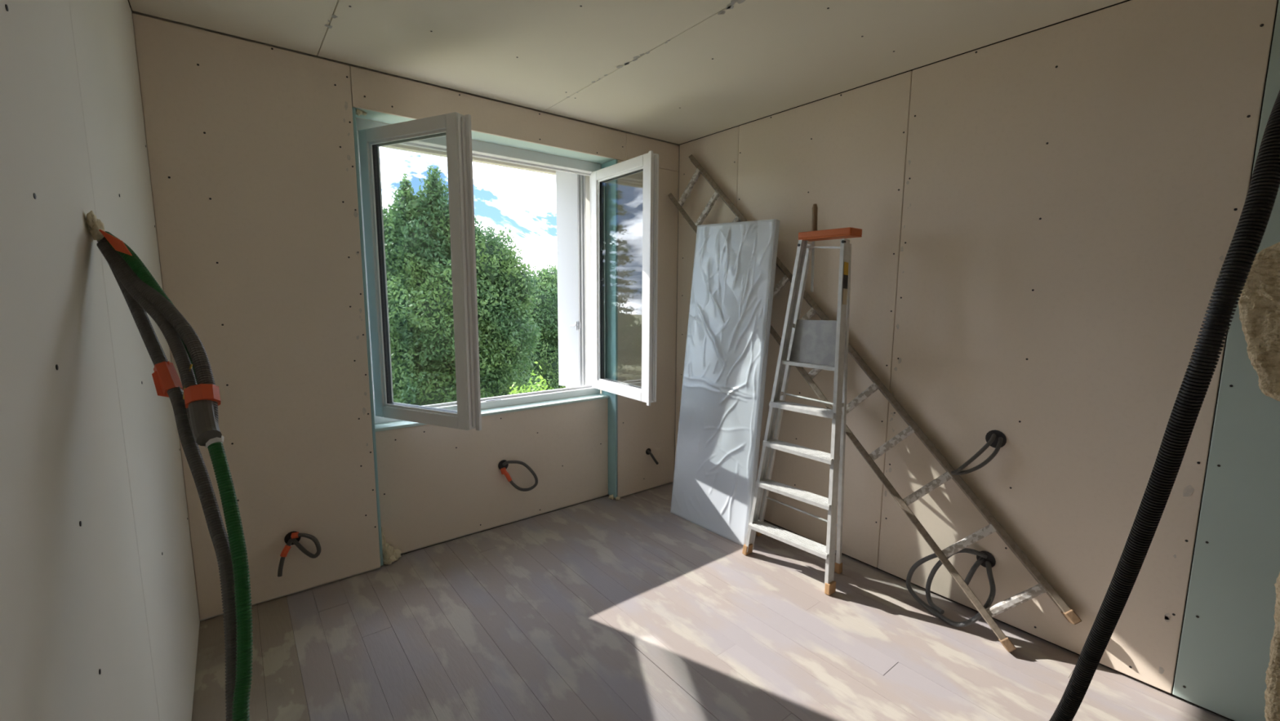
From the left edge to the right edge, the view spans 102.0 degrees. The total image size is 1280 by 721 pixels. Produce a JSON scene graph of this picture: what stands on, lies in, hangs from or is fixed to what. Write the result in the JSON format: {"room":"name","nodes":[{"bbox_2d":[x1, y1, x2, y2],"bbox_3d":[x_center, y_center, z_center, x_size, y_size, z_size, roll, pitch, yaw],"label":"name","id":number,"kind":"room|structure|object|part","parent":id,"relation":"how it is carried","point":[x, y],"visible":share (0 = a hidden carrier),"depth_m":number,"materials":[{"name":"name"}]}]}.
{"room":"construction site","nodes":[
{"label":"construction site","id":0,"kind":"room"},
{"bbox_2d":[0,0,199,720],"bbox_3d":[-0.759,0.038,0.479,0.201,2.700,5.360,-5,9,-38],"label":"wall","id":1,"kind":"structure","parent":0,"point":[100,620],"depth_m":0.88,"materials":[{"name":"grey"}]},
{"bbox_2d":[85,210,253,720],"bbox_3d":[-0.774,0.525,0.924,0.824,1.592,0.132,7,10,41],"label":"bundle","id":2,"kind":"object","parent":1,"relation":"attached to","point":[195,409],"visible":1,"depth_m":0.91,"materials":[{"name":"grey"}]},
{"bbox_2d":[130,8,679,620],"bbox_3d":[-1.018,-0.320,3.211,3.206,2.700,0.612,-5,9,-38],"label":"wall window","id":3,"kind":"structure","parent":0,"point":[252,151],"depth_m":2.46,"materials":[{"name":"grey"}]},
{"bbox_2d":[277,531,320,576],"bbox_3d":[-1.625,0.900,2.467,0.180,0.191,0.065,-5,9,-38],"label":"loop","id":4,"kind":"object","parent":3,"relation":"attached to","point":[292,537],"visible":1,"depth_m":2.45,"materials":[{"name":"grey plastic"}]},
{"bbox_2d":[355,109,367,115],"bbox_3d":[-1.345,-1.187,2.493,0.041,0.032,0.066,1,7,4],"label":"foam","id":5,"kind":"object","parent":3,"relation":"attached to","point":[358,113],"visible":1,"depth_m":2.48,"materials":[{"name":"beige"}]},
{"bbox_2d":[381,527,401,564],"bbox_3d":[-1.349,0.994,2.805,0.114,0.216,0.083,-5,9,-38],"label":"foam","id":6,"kind":"object","parent":3,"relation":"attached to","point":[390,555],"visible":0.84,"depth_m":2.78,"materials":[{"name":"beige"}]},
{"bbox_2d":[374,393,608,431],"bbox_3d":[-0.856,0.303,3.235,1.504,0.016,0.157,-5,9,-38],"label":"window sill","id":7,"kind":"structure","parent":3,"relation":"attached to","point":[400,424],"depth_m":3.25,"materials":[{"name":"white plastic"}]},
{"bbox_2d":[355,111,658,430],"bbox_3d":[-0.679,-0.458,2.918,1.506,1.577,0.734,-5,9,-38],"label":"window","id":8,"kind":"structure","parent":3,"relation":"attached to","point":[451,133],"depth_m":2.70,"materials":[{"name":"white plastic"}]},
{"bbox_3d":[-1.105,-0.409,2.576,0.651,1.460,0.070,4,8,25],"label":"sash","id":9,"kind":"part","parent":8,"relation":"part of","materials":[{"name":"white plastic"}]},
{"bbox_3d":[-0.874,-1.243,3.070,1.505,0.062,0.070,-5,9,-38],"label":"frame rail","id":10,"kind":"part","parent":8,"relation":"part of","materials":[{"name":"white plastic"}]},
{"bbox_3d":[-0.890,0.267,3.275,1.505,0.045,0.050,-5,9,-38],"label":"frame rail","id":11,"kind":"part","parent":8,"relation":"part of","materials":[{"name":"white plastic"}]},
{"bbox_3d":[-0.918,0.247,3.239,0.100,0.004,0.017,-5,9,-38],"label":"striker plate","id":12,"kind":"part","parent":8,"relation":"part of","materials":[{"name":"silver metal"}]},
{"bbox_3d":[-0.112,-0.500,3.323,0.070,1.460,0.633,-5,9,-36],"label":"sash","id":13,"kind":"part","parent":8,"relation":"part of","materials":[{"name":"white plastic"}]},
{"bbox_2d":[497,459,537,491],"bbox_3d":[-0.758,0.719,3.248,0.248,0.222,0.048,-5,9,-35],"label":"loop","id":14,"kind":"object","parent":3,"relation":"attached to","point":[503,464],"visible":1,"depth_m":3.21,"materials":[{"name":"grey plastic"}]},
{"bbox_2d":[555,170,586,386],"bbox_3d":[-0.493,-0.569,3.695,0.208,1.525,0.088,5,9,31],"label":"shutter","id":15,"kind":"object","parent":3,"relation":"attached to","point":[570,187],"visible":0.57,"depth_m":3.67,"materials":[{"name":"white"}]},
{"bbox_2d":[578,174,583,386],"bbox_3d":[-0.488,-0.570,3.703,0.190,1.525,0.018,5,9,31],"label":"shutter","id":16,"kind":"object","parent":3,"relation":"attached to","point":[580,177],"depth_m":3.65,"materials":[{"name":"white"}]},
{"bbox_2d":[582,175,586,385],"bbox_3d":[-0.468,-0.572,3.719,0.190,1.525,0.018,5,9,31],"label":"shutter","id":17,"kind":"object","parent":3,"relation":"attached to","point":[584,218],"depth_m":3.67,"materials":[{"name":"white"}]},
{"bbox_2d":[608,494,620,500],"bbox_3d":[-0.183,0.972,3.688,0.087,0.038,0.052,3,8,18],"label":"foam","id":18,"kind":"object","parent":3,"relation":"attached to","point":[611,496],"visible":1,"depth_m":3.67,"materials":[{"name":"beige"}]},
{"bbox_2d":[645,448,658,464],"bbox_3d":[0.090,0.706,3.809,0.093,0.122,0.046,-3,8,-26],"label":"loop","id":19,"kind":"object","parent":3,"relation":"attached to","point":[648,451],"visible":1,"depth_m":3.80,"materials":[{"name":"grey plastic"}]},
{"bbox_2d":[382,143,570,387],"bbox_3d":[-0.910,-0.287,3.733,16.000,8.500,0.060,-5,9,-38],"label":"wall","id":20,"kind":"structure","parent":0,"point":[400,147],"depth_m":3.45,"materials":[{"name":"grey paint"}]},
{"bbox_2d":[128,0,1126,144],"bbox_3d":[0.417,-1.341,1.253,3.206,0.251,5.400,-5,9,-38],"label":"ceiling","id":21,"kind":"structure","parent":0,"point":[678,72],"depth_m":2.17,"materials":[{"name":"grey paint"}]},
{"bbox_2d":[1048,89,1279,720],"bbox_3d":[1.012,0.067,1.113,0.251,2.500,0.614,1,7,2],"label":"conduit","id":22,"kind":"object","parent":21,"relation":"hanging from","point":[1262,193],"visible":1,"depth_m":0.84,"materials":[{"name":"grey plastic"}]},
{"bbox_2d":[191,481,1231,720],"bbox_3d":[0.393,1.340,1.610,3.206,0.161,5.420,-5,9,-38],"label":"floor","id":23,"kind":"structure","parent":0,"point":[603,608],"depth_m":2.17,"materials":[{"name":"grey"}]},
{"bbox_2d":[670,218,779,546],"bbox_3d":[0.494,0.105,3.172,0.238,1.893,0.637,-5,9,-38],"label":"door leaf","id":24,"kind":"structure","parent":23,"relation":"on","point":[728,335],"depth_m":3.12,"materials":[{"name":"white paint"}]},
{"bbox_3d":[0.495,0.106,3.173,0.230,1.891,0.629,-5,9,-38],"label":"door panel","id":25,"kind":"part","parent":24,"relation":"part of","materials":[{"name":"white paint"}]},
{"bbox_2d":[742,204,862,595],"bbox_3d":[0.822,0.159,2.717,0.279,1.908,0.641,-5,9,-38],"label":"stepladder","id":26,"kind":"object","parent":23,"relation":"on","point":[823,344],"depth_m":2.64,"materials":[{"name":"metal"}]},
{"bbox_3d":[0.724,0.226,2.785,0.264,1.716,0.053,2,8,13],"label":"rail","id":27,"kind":"part","parent":26,"relation":"part of","materials":[{"name":"metal"}]},
{"bbox_3d":[0.802,0.217,2.918,0.024,1.696,0.307,-4,9,-31],"label":"leg","id":28,"kind":"part","parent":26,"relation":"part of","materials":[{"name":"metal"}]},
{"bbox_3d":[0.886,-0.706,2.631,0.036,0.169,0.035,-5,9,-38],"label":"brush handle","id":29,"kind":"part","parent":26,"relation":"part of","materials":[{"name":"brown wood"}]},
{"bbox_2d":[798,226,862,241],"bbox_3d":[0.935,-0.621,2.562,0.108,0.038,0.284,-5,9,-38],"label":"tray","id":30,"kind":"object","parent":26,"relation":"on","point":[842,233],"depth_m":2.51,"materials":[{"name":"orange plastic"}]},
{"bbox_3d":[0.953,0.272,2.511,0.045,1.698,0.201,2,8,15],"label":"rail","id":31,"kind":"part","parent":26,"relation":"part of","materials":[{"name":"metal"}]},
{"bbox_3d":[1.030,0.265,2.627,0.072,1.678,0.029,1,7,8],"label":"leg","id":32,"kind":"part","parent":26,"relation":"part of","materials":[{"name":"metal"}]},
{"bbox_2d":[667,154,1081,652],"bbox_3d":[0.951,-0.097,2.831,0.218,2.404,2.439,-5,9,-38],"label":"ladder","id":33,"kind":"object","parent":23,"relation":"on","point":[1043,585],"visible":0.84,"depth_m":2.43,"materials":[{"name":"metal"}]},
{"bbox_2d":[906,547,995,626],"bbox_3d":[1.405,1.008,2.366,0.360,0.313,0.200,6,9,37],"label":"loop","id":34,"kind":"object","parent":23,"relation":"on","point":[986,559],"visible":0.83,"depth_m":2.35,"materials":[{"name":"grey plastic"}]},
{"bbox_2d":[1264,572,1279,720],"bbox_3d":[1.740,0.731,1.269,0.156,1.127,0.306,-5,9,-38],"label":"insulation batt","id":35,"kind":"object","parent":23,"relation":"on","point":[1272,693],"visible":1,"depth_m":1.32,"materials":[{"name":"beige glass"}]},
{"bbox_2d":[1237,241,1279,400],"bbox_3d":[1.711,-0.091,1.206,0.160,0.488,0.434,-5,9,-38],"label":"insulation batt","id":36,"kind":"object","parent":35,"relation":"on","point":[1259,303],"visible":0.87,"depth_m":1.29,"materials":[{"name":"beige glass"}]},
{"bbox_2d":[674,0,1279,720],"bbox_3d":[1.589,-0.190,2.341,0.201,2.700,5.400,-5,9,-38],"label":"wall","id":37,"kind":"structure","parent":0,"point":[1048,217],"depth_m":2.09,"materials":[{"name":"grey"}]},
{"bbox_2d":[951,430,1006,475],"bbox_3d":[1.498,0.410,2.296,0.194,0.217,0.073,5,9,32],"label":"loop","id":38,"kind":"object","parent":37,"relation":"attached to","point":[997,439],"visible":1,"depth_m":2.27,"materials":[{"name":"grey plastic"}]},
{"label":"outside","id":39,"kind":"structure","parent":0,"visible":0},
{"bbox_3d":[-23.934,-1.147,42.816,130.000,0.200,89.200,-5,9,-38],"label":"ground","id":40,"kind":"structure","parent":39,"visible":0},
{"bbox_2d":[382,165,546,405],"bbox_3d":[-4.225,-0.664,11.675,4.047,7.157,3.349,-3,8,-24],"label":"leafy tree","id":41,"kind":"object","parent":40,"relation":"on","point":[417,237],"visible":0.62,"depth_m":11.01,"materials":[{"name":"green plant"}]},
{"bbox_2d":[495,262,564,393],"bbox_3d":[-2.979,-0.428,16.712,4.260,5.405,2.978,-3,8,-23],"label":"leafy tree","id":42,"kind":"object","parent":40,"relation":"on","point":[545,310],"visible":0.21,"depth_m":15.90,"materials":[{"name":"green plant"}]},
{"bbox_2d":[508,361,556,394],"bbox_3d":[-1.983,1.820,8.748,1.565,3.599,1.524,1,7,2],"label":"shrub","id":43,"kind":"object","parent":40,"relation":"on","point":[540,377],"visible":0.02,"depth_m":8.63,"materials":[{"name":"green plant"}]}
]}

